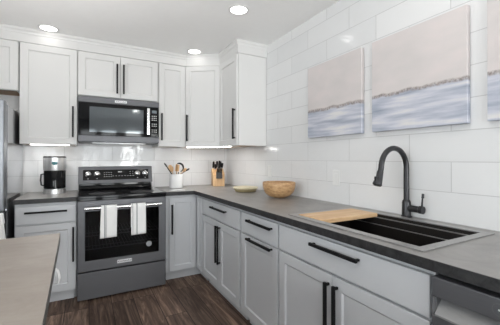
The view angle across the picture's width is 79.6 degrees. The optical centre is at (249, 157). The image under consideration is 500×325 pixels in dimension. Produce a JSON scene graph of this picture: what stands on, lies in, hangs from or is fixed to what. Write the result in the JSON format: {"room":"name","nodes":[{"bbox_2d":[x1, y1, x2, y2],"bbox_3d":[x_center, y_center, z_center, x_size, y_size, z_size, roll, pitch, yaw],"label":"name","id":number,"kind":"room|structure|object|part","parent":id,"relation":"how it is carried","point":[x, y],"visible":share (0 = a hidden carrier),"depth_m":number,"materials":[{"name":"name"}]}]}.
{"room":"kitchen","nodes":[
{"label":"kitchen","id":0,"kind":"room"},
{"bbox_2d":[0,42,226,193],"bbox_3d":[-2.445,0.045,2.921,5.000,2.430,0.100,0,0,-29],"label":"wall","id":1,"kind":"structure","parent":0,"point":[199,161],"depth_m":3.41,"materials":[{"name":"white tile"}]},
{"bbox_2d":[0,39,19,96],"bbox_3d":[-2.551,-0.822,2.611,0.912,0.444,0.344,0,0,-29],"label":"upper cabinet","id":2,"kind":"object","parent":1,"relation":"attached to","point":[9,50],"visible":0.73,"depth_m":2.65,"materials":[{"name":"white paint"}]},
{"bbox_3d":[-2.559,-0.614,2.624,0.876,0.012,0.293,0,0,-29],"label":"panel","id":3,"kind":"part","parent":2,"relation":"part of","materials":[{"name":"brown wood"}]},
{"bbox_2d":[19,42,77,145],"bbox_3d":[-1.940,-0.583,2.924,0.452,0.919,0.378,0,0,-29],"label":"upper cabinet","id":4,"kind":"object","parent":1,"relation":"attached to","point":[48,103],"visible":0.98,"depth_m":2.79,"materials":[{"name":"white paint"}]},
{"bbox_3d":[-1.691,-0.343,2.863,0.015,0.295,0.034,0,0,-29],"label":"handle","id":5,"kind":"part","parent":4,"relation":"part of","materials":[{"name":"black metal"}]},
{"bbox_2d":[78,51,157,101],"bbox_3d":[-1.407,-0.824,3.217,0.760,0.434,0.378,0,0,-29],"label":"upper cabinet","id":6,"kind":"object","parent":1,"relation":"attached to","point":[99,75],"visible":0.9,"depth_m":3.06,"materials":[{"name":"white paint"}]},
{"bbox_3d":[-1.502,-0.823,3.000,0.373,0.425,0.020,0,0,-29],"label":"door","id":7,"kind":"part","parent":6,"relation":"part of","materials":[{"name":"white paint"}]},
{"bbox_3d":[-1.351,-0.802,3.051,0.015,0.300,0.034,0,0,-29],"label":"handle","id":8,"kind":"part","parent":6,"relation":"part of","materials":[{"name":"black metal"}]},
{"bbox_2d":[78,95,158,144],"bbox_3d":[-1.393,-0.373,3.197,0.757,0.452,0.396,0,0,-29],"label":"microwave","id":9,"kind":"object","parent":6,"relation":"attached to","point":[101,120],"visible":1,"depth_m":3.04,"materials":[{"name":"black metal"}]},
{"bbox_3d":[-1.363,-0.379,3.047,0.658,0.318,0.027,0,0,-29],"label":"door","id":10,"kind":"part","parent":9,"relation":"part of","materials":[{"name":"black glass"}]},
{"bbox_3d":[-1.323,-0.188,3.068,0.757,0.060,0.027,0,0,-29],"label":"rail","id":11,"kind":"part","parent":9,"relation":"part of","materials":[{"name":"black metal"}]},
{"bbox_3d":[-1.075,-0.380,3.168,0.030,0.282,0.039,0,0,-29],"label":"door handle","id":12,"kind":"part","parent":9,"relation":"part of","materials":[{"name":"metal"}]},
{"bbox_3d":[-1.032,-0.378,3.228,0.088,0.318,0.027,0,0,-29],"label":"control panel","id":13,"kind":"part","parent":9,"relation":"part of","materials":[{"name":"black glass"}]},
{"bbox_3d":[-1.297,-0.801,3.081,0.015,0.300,0.034,0,0,-29],"label":"handle","id":14,"kind":"part","parent":6,"relation":"part of","materials":[{"name":"black metal"}]},
{"bbox_3d":[-1.172,-0.822,3.181,0.373,0.425,0.020,0,0,-29],"label":"door","id":15,"kind":"part","parent":6,"relation":"part of","materials":[{"name":"white paint"}]},
{"bbox_2d":[0,23,267,66],"bbox_3d":[-1.410,-1.106,2.935,3.183,0.126,0.635,0,0,-15],"label":"trim","id":16,"kind":"structure","parent":1,"relation":"attached to","point":[7,32],"depth_m":3.03,"materials":[{"name":"white paint"}]},
{"bbox_2d":[152,63,184,147],"bbox_3d":[-0.937,-0.580,3.473,0.304,0.919,0.378,0,0,-29],"label":"upper cabinet","id":17,"kind":"object","parent":1,"relation":"attached to","point":[171,78],"visible":0.91,"depth_m":3.34,"materials":[{"name":"white paint"}]},
{"bbox_3d":[-0.960,-0.337,3.263,0.015,0.295,0.034,0,0,-29],"label":"handle","id":18,"kind":"part","parent":17,"relation":"part of","materials":[{"name":"black metal"}]},
{"bbox_2d":[182,66,245,148],"bbox_3d":[-0.472,-0.579,3.616,0.668,0.919,0.573,0,0,-29],"label":"upper cabinet","id":19,"kind":"object","parent":1,"relation":"attached to","point":[201,82],"visible":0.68,"depth_m":3.39,"materials":[{"name":"white paint"}]},
{"bbox_3d":[-0.711,-0.335,3.387,0.015,0.295,0.034,0,0,7],"label":"handle","id":20,"kind":"part","parent":19,"relation":"part of","materials":[{"name":"black metal"}]},
{"bbox_3d":[-0.535,-0.579,3.393,0.391,0.910,0.020,0,0,7],"label":"door","id":21,"kind":"part","parent":19,"relation":"part of","materials":[{"name":"white paint"}]},
{"bbox_2d":[187,147,220,147],"bbox_3d":[-0.531,-0.118,3.429,0.390,0.006,0.028,0,0,7],"label":"light","id":22,"kind":"object","parent":19,"relation":"attached to","point":[187,147],"visible":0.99,"depth_m":3.41,"materials":[{"name":"white plastic"}]},
{"bbox_2d":[46,273,251,324],"bbox_3d":[-0.741,1.294,-0.200,5.000,0.100,7.200,0,0,-29],"label":"floor","id":23,"kind":"structure","parent":0,"point":[192,299],"depth_m":2.52,"materials":[{"name":"brown wood"}]},
{"bbox_2d":[0,99,22,238],"bbox_3d":[-2.423,0.407,2.359,0.900,1.700,0.844,0,0,-29],"label":"refrigerator","id":24,"kind":"object","parent":23,"relation":"on","point":[11,151],"visible":0.59,"depth_m":2.43,"materials":[{"name":"metal"}]},
{"bbox_2d":[0,213,5,238],"bbox_3d":[-1.856,0.552,2.198,0.137,0.282,0.046,0,0,-29],"label":"hand towel","id":25,"kind":"object","parent":24,"relation":"hanging from","point":[2,221],"visible":0.73,"depth_m":2.20,"materials":[{"name":"white fabric"}]},
{"bbox_3d":[-2.279,0.805,2.093,0.896,0.782,0.094,0,0,-29],"label":"freezer drawer","id":26,"kind":"part","parent":24,"relation":"part of","materials":[{"name":"silver metal"}]},
{"bbox_3d":[-2.081,-0.019,2.205,0.446,0.850,0.094,0,0,-29],"label":"door","id":27,"kind":"part","parent":24,"relation":"part of","materials":[{"name":"metal"}]},
{"bbox_2d":[0,233,59,324],"bbox_3d":[-0.861,0.789,0.319,1.050,0.912,1.750,0,0,-30],"label":"kitchen island","id":28,"kind":"object","parent":23,"relation":"on","point":[27,264],"visible":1,"depth_m":0.84,"materials":[{"name":"beige stone"}]},
{"bbox_2d":[14,201,76,301],"bbox_3d":[-1.863,0.821,2.795,0.440,0.872,0.660,0,0,-29],"label":"base cabinet","id":29,"kind":"object","parent":23,"relation":"on","point":[57,217],"visible":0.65,"depth_m":2.59,"materials":[{"name":"grey paint"}]},
{"bbox_2d":[13,190,77,204],"bbox_3d":[-1.870,0.364,2.808,0.445,0.038,0.644,0,0,-29],"label":"countertop","id":30,"kind":"structure","parent":29,"relation":"on","point":[69,196],"depth_m":2.59,"materials":[{"name":"grey stone"}]},
{"bbox_2d":[40,156,65,193],"bbox_3d":[-1.898,0.166,2.926,0.189,0.358,0.206,0,0,3],"label":"coffee maker","id":31,"kind":"object","parent":30,"relation":"on","point":[54,167],"visible":1,"depth_m":2.84,"materials":[{"name":"metal"}]},
{"bbox_3d":[-1.898,-0.006,2.918,0.190,0.013,0.190,0,0,-29],"label":"lid","id":32,"kind":"part","parent":31,"relation":"part of","materials":[{"name":"black plastic"}]},
{"bbox_3d":[-1.726,0.481,2.546,0.428,0.146,0.020,0,0,-29],"label":"drawer","id":33,"kind":"part","parent":29,"relation":"part of","materials":[{"name":"grey paint"}]},
{"bbox_3d":[-1.713,0.456,2.522,0.300,0.015,0.034,0,0,-29],"label":"handle","id":34,"kind":"part","parent":29,"relation":"part of","materials":[{"name":"black metal"}]},
{"bbox_3d":[-1.726,0.858,2.544,0.428,0.584,0.020,0,0,-29],"label":"door","id":35,"kind":"part","parent":29,"relation":"part of","materials":[{"name":"grey paint"}]},
{"bbox_3d":[-1.541,0.753,2.615,0.015,0.300,0.034,0,0,-29],"label":"handle","id":36,"kind":"part","parent":29,"relation":"part of","materials":[{"name":"black metal"}]},
{"bbox_2d":[77,166,165,300],"bbox_3d":[-1.308,0.678,3.039,0.764,1.165,0.753,0,0,-29],"label":"range","id":37,"kind":"object","parent":23,"relation":"on","point":[125,262],"visible":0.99,"depth_m":2.79,"materials":[{"name":"black metal"}]},
{"bbox_2d":[100,204,116,238],"bbox_3d":[-1.252,0.562,2.653,0.137,0.286,0.049,0,0,-29],"label":"dish towel","id":38,"kind":"object","parent":37,"relation":"hanging from","point":[108,220],"visible":1,"depth_m":2.64,"materials":[{"name":"white fabric"}]},
{"bbox_3d":[-1.471,0.309,3.319,0.733,0.062,0.037,0,0,-29],"label":"splash panel","id":39,"kind":"part","parent":37,"relation":"part of","materials":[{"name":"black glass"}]},
{"bbox_3d":[-1.468,0.186,3.314,0.661,0.108,0.030,0,0,-29],"label":"control panel","id":40,"kind":"part","parent":37,"relation":"part of","materials":[{"name":"black glass"}]},
{"bbox_3d":[-1.167,1.125,2.783,0.753,0.232,0.047,0,0,-29],"label":"storage drawer","id":41,"kind":"part","parent":37,"relation":"part of","materials":[{"name":"black metal"}]},
{"bbox_2d":[77,196,165,272],"bbox_3d":[-1.282,0.688,2.995,0.753,0.620,0.650,0,0,-29],"label":"oven","id":42,"kind":"object","parent":37,"relation":"in","point":[95,254],"depth_m":2.75,"materials":[{"name":"metal"}]},
{"bbox_2d":[77,187,165,198],"bbox_3d":[-1.304,0.350,3.037,0.762,0.023,0.619,0,0,-29],"label":"cooktop","id":43,"kind":"object","parent":37,"relation":"in","point":[105,192],"depth_m":2.91,"materials":[{"name":"black glass"}]},
{"bbox_2d":[131,203,145,234],"bbox_3d":[-1.032,0.562,2.774,0.130,0.286,0.049,0,0,-29],"label":"dish towel","id":44,"kind":"object","parent":37,"relation":"hanging from","point":[138,210],"visible":1,"depth_m":2.75,"materials":[{"name":"white fabric"}]},
{"bbox_2d":[165,194,208,280],"bbox_3d":[-0.540,0.824,3.442,0.942,0.872,0.794,0,0,-29],"label":"base cabinet","id":45,"kind":"object","parent":23,"relation":"on","point":[184,213],"visible":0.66,"depth_m":3.10,"materials":[{"name":"grey paint"}]},
{"bbox_3d":[-0.786,0.625,3.028,0.015,0.300,0.034,0,0,-29],"label":"handle","id":46,"kind":"part","parent":45,"relation":"part of","materials":[{"name":"black metal"}]},
{"bbox_3d":[-0.698,0.782,3.107,0.279,0.742,0.020,0,0,-29],"label":"door","id":47,"kind":"part","parent":45,"relation":"part of","materials":[{"name":"grey paint"}]},
{"bbox_3d":[-0.517,0.782,3.097,0.020,0.742,0.161,0,0,-29],"label":"door","id":48,"kind":"part","parent":45,"relation":"part of","materials":[{"name":"grey paint"}]},
{"bbox_2d":[155,184,499,292],"bbox_3d":[0.171,0.361,2.138,0.956,0.038,3.778,0,0,-29],"label":"countertop","id":49,"kind":"structure","parent":45,"relation":"on","point":[476,262],"depth_m":1.25,"materials":[{"name":"grey stone"}]},
{"bbox_2d":[169,174,182,188],"bbox_3d":[-0.841,0.266,3.415,0.148,0.163,0.148,0,0,-29],"label":"utensil crock","id":50,"kind":"object","parent":49,"relation":"on","point":[175,180],"visible":0.96,"depth_m":3.35,"materials":[{"name":"white ceramic"}]},
{"bbox_2d":[168,165,173,173],"bbox_3d":[-0.877,0.208,3.430,0.121,0.252,0.014,0,0,-29],"label":"wooden spoon","id":51,"kind":"object","parent":50,"relation":"in","point":[170,167],"visible":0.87,"depth_m":3.41,"materials":[{"name":"brown wood"}]},
{"bbox_2d":[211,168,224,185],"bbox_3d":[-0.394,0.242,3.703,0.140,0.214,0.174,0,0,-17],"label":"knife block","id":52,"kind":"object","parent":49,"relation":"on","point":[217,179],"visible":0.97,"depth_m":3.65,"materials":[{"name":"brown wood"}]},
{"bbox_2d":[233,186,257,191],"bbox_3d":[-0.046,0.320,3.086,0.260,0.052,0.260,0,0,-29],"label":"serving dish","id":53,"kind":"object","parent":49,"relation":"on","point":[236,188],"visible":0.99,"depth_m":2.99,"materials":[{"name":"beige ceramic"}]},
{"bbox_3d":[-0.046,0.333,3.086,0.236,0.026,0.236,0,0,-29],"label":"dish","id":54,"kind":"part","parent":53,"relation":"part of","materials":[{"name":"beige ceramic"}]},
{"bbox_3d":[-0.046,0.314,3.086,0.260,0.040,0.260,0,0,-29],"label":"lid","id":55,"kind":"part","parent":53,"relation":"part of","materials":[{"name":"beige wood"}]},
{"bbox_2d":[263,181,295,197],"bbox_3d":[0.251,0.276,2.593,0.284,0.134,0.284,0,0,-29],"label":"wooden bowl","id":56,"kind":"object","parent":49,"relation":"on","point":[276,189],"visible":1,"depth_m":2.49,"materials":[{"name":"brown wood"}]},
{"bbox_2d":[288,207,494,251],"bbox_3d":[0.652,0.444,1.546,0.528,0.222,0.809,0,0,-29],"label":"sink","id":57,"kind":"object","parent":49,"relation":"in","point":[416,234],"visible":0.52,"depth_m":1.55,"materials":[{"name":"black metal"}]},
{"bbox_2d":[299,208,376,222],"bbox_3d":[0.524,0.343,1.780,0.438,0.023,0.198,0,0,-29],"label":"cutting board","id":58,"kind":"object","parent":57,"relation":"on","point":[333,216],"visible":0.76,"depth_m":1.75,"materials":[{"name":"brown wood"}]},
{"bbox_2d":[332,214,475,245],"bbox_3d":[0.653,0.447,1.548,0.449,0.216,0.737,0,0,-29],"label":"basin","id":59,"kind":"object","parent":57,"relation":"in","point":[408,231],"depth_m":1.59,"materials":[{"name":"black metal"}]},
{"bbox_2d":[372,146,425,217],"bbox_3d":[0.810,0.136,1.632,0.300,0.406,0.132,0,0,-29],"label":"kitchen faucet","id":60,"kind":"object","parent":49,"relation":"on","point":[407,208],"visible":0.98,"depth_m":1.68,"materials":[{"name":"metal"}]},
{"bbox_3d":[0.799,0.093,1.669,0.255,0.321,0.029,0,0,-29],"label":"spout","id":61,"kind":"part","parent":60,"relation":"part of","materials":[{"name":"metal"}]},
{"bbox_2d":[202,198,249,319],"bbox_3d":[-0.020,0.821,2.785,0.660,0.872,0.853,0,0,-29],"label":"base cabinet","id":62,"kind":"object","parent":23,"relation":"on","point":[221,223],"visible":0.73,"depth_m":2.56,"materials":[{"name":"grey paint"}]},
{"bbox_3d":[-0.368,0.859,2.825,0.020,0.584,0.426,0,0,-29],"label":"door","id":63,"kind":"part","parent":62,"relation":"part of","materials":[{"name":"grey paint"}]},
{"bbox_3d":[-0.298,0.761,2.641,0.034,0.325,0.015,0,0,-29],"label":"handle","id":64,"kind":"part","parent":62,"relation":"part of","materials":[{"name":"black metal"}]},
{"bbox_3d":[-0.284,0.452,2.618,0.034,0.015,0.325,0,0,-29],"label":"handle","id":65,"kind":"part","parent":62,"relation":"part of","materials":[{"name":"black metal"}]},
{"bbox_3d":[-0.273,0.761,2.595,0.034,0.325,0.015,0,0,-29],"label":"handle","id":66,"kind":"part","parent":62,"relation":"part of","materials":[{"name":"black metal"}]},
{"bbox_3d":[-0.272,0.481,2.652,0.020,0.146,0.823,0,0,-29],"label":"drawer","id":67,"kind":"part","parent":62,"relation":"part of","materials":[{"name":"grey paint"}]},
{"bbox_3d":[-0.169,0.858,2.462,0.020,0.584,0.394,0,0,-29],"label":"door","id":68,"kind":"part","parent":62,"relation":"part of","materials":[{"name":"grey paint"}]},
{"bbox_2d":[241,210,280,324],"bbox_3d":[0.308,0.818,2.184,0.660,0.872,0.508,0,0,-29],"label":"base cabinet","id":69,"kind":"object","parent":23,"relation":"on","point":[260,249],"visible":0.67,"depth_m":2.03,"materials":[{"name":"grey paint"}]},
{"bbox_3d":[0.054,0.446,2.000,0.034,0.015,0.315,0,0,-29],"label":"handle","id":70,"kind":"part","parent":69,"relation":"part of","materials":[{"name":"black metal"}]},
{"bbox_3d":[0.054,0.576,2.000,0.034,0.015,0.315,0,0,-29],"label":"handle","id":71,"kind":"part","parent":69,"relation":"part of","materials":[{"name":"black metal"}]},
{"bbox_3d":[0.059,0.478,2.047,0.020,0.146,0.484,0,0,-29],"label":"drawer","id":72,"kind":"part","parent":69,"relation":"part of","materials":[{"name":"grey paint"}]},
{"bbox_2d":[279,223,438,324],"bbox_3d":[0.653,0.815,1.555,0.660,0.872,0.920,0,0,-29],"label":"base cabinet","id":73,"kind":"object","parent":23,"relation":"on","point":[323,280],"visible":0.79,"depth_m":1.36,"materials":[{"name":"grey paint"}]},
{"bbox_3d":[0.291,0.853,1.621,0.020,0.584,0.441,0,0,-29],"label":"door","id":74,"kind":"part","parent":73,"relation":"part of","materials":[{"name":"grey paint"}]},
{"bbox_3d":[0.364,0.755,1.431,0.034,0.325,0.015,0,0,-29],"label":"handle","id":75,"kind":"part","parent":73,"relation":"part of","materials":[{"name":"black metal"}]},
{"bbox_3d":[0.383,0.438,1.398,0.034,0.015,0.305,0,0,-29],"label":"handle","id":76,"kind":"part","parent":73,"relation":"part of","materials":[{"name":"black metal"}]},
{"bbox_3d":[0.391,0.755,1.382,0.034,0.325,0.015,0,0,-29],"label":"handle","id":77,"kind":"part","parent":73,"relation":"part of","materials":[{"name":"black metal"}]},
{"bbox_3d":[0.508,0.851,1.223,0.020,0.584,0.459,0,0,-29],"label":"door","id":78,"kind":"part","parent":73,"relation":"part of","materials":[{"name":"grey paint"}]},
{"bbox_2d":[432,274,499,324],"bbox_3d":[1.015,0.815,0.881,0.644,0.866,0.593,0,0,-29],"label":"dishwasher","id":79,"kind":"object","parent":23,"relation":"on","point":[454,301],"visible":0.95,"depth_m":0.92,"materials":[{"name":"grey metal"}]},
{"bbox_3d":[0.764,0.826,0.742,0.054,0.626,0.590,0,0,-29],"label":"door","id":80,"kind":"part","parent":79,"relation":"part of","materials":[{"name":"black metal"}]},
{"bbox_3d":[0.756,0.480,0.748,0.061,0.062,0.545,0,0,-29],"label":"pocket handle","id":81,"kind":"part","parent":79,"relation":"part of","materials":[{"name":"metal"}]},
{"bbox_2d":[0,0,338,54],"bbox_3d":[-0.741,-1.236,-0.187,5.000,0.100,7.200,0,0,-29],"label":"ceiling","id":82,"kind":"structure","parent":0,"point":[175,26],"depth_m":2.53,"materials":[{"name":"paint"}]},
{"bbox_2d":[38,24,58,31],"bbox_3d":[-1.817,-1.167,2.706,0.164,0.006,0.164,0,0,-29],"label":"recessed light","id":83,"kind":"object","parent":82,"relation":"in","point":[46,27],"visible":1,"depth_m":2.71,"materials":[{"name":"white paint"}]},
{"bbox_2d":[187,49,201,53],"bbox_3d":[-0.610,-1.164,3.292,0.164,0.006,0.164,0,0,-29],"label":"recessed light","id":84,"kind":"object","parent":82,"relation":"in","point":[191,51],"visible":1,"depth_m":3.29,"materials":[{"name":"white paint"}]},
{"bbox_2d":[188,50,199,53],"bbox_3d":[-0.610,-1.165,3.292,0.132,0.004,0.132,0,0,-29],"label":"diffuser","id":85,"kind":"object","parent":84,"relation":"attached to","point":[189,51],"depth_m":3.29,"materials":[{"name":"white plastic"}]},
{"bbox_2d":[228,4,248,14],"bbox_3d":[-0.089,-1.169,2.375,0.164,0.006,0.164,0,0,-29],"label":"recessed light","id":86,"kind":"object","parent":82,"relation":"in","point":[238,9],"visible":1,"depth_m":2.36,"materials":[{"name":"white paint"}]},
{"bbox_2d":[230,6,246,13],"bbox_3d":[-0.089,-1.169,2.375,0.132,0.004,0.132,0,0,-29],"label":"diffuser","id":87,"kind":"object","parent":86,"relation":"attached to","point":[233,9],"depth_m":2.36,"materials":[{"name":"white plastic"}]},
{"bbox_2d":[227,0,499,231],"bbox_3d":[1.432,0.035,0.938,0.100,2.430,7.100,0,0,-29],"label":"wall","id":88,"kind":"structure","parent":0,"point":[456,168],"depth_m":1.99,"materials":[{"name":"white tile"}]},
{"bbox_2d":[219,53,265,146],"bbox_3d":[-0.103,-0.581,3.244,0.378,0.919,0.450,0,0,-29],"label":"upper cabinet","id":89,"kind":"object","parent":88,"relation":"attached to","point":[242,78],"visible":1,"depth_m":3.08,"materials":[{"name":"white paint"}]},
{"bbox_3d":[-0.230,-0.580,3.175,0.020,0.910,0.438,0,0,-29],"label":"door","id":90,"kind":"part","parent":89,"relation":"part of","materials":[{"name":"white paint"}]},
{"bbox_3d":[-0.163,-0.340,2.994,0.034,0.305,0.015,0,0,-29],"label":"handle","id":91,"kind":"part","parent":89,"relation":"part of","materials":[{"name":"black metal"}]},
{"bbox_2d":[308,47,363,137],"bbox_3d":[0.629,-0.454,2.269,0.029,0.579,0.555,0,0,-29],"label":"canvas painting","id":92,"kind":"object","parent":88,"relation":"attached to","point":[336,85],"visible":1,"depth_m":2.22},
{"bbox_2d":[372,4,469,131],"bbox_3d":[0.936,-0.457,1.708,0.029,0.579,0.555,0,0,-29],"label":"canvas painting","id":93,"kind":"object","parent":88,"relation":"attached to","point":[421,72],"visible":1,"depth_m":1.64},
{"bbox_2d":[487,0,499,120],"bbox_3d":[1.245,-0.460,1.143,0.029,0.579,0.570,0,0,-29],"label":"canvas painting","id":94,"kind":"object","parent":88,"relation":"attached to","point":[493,6],"visible":1,"depth_m":1.36}
]}

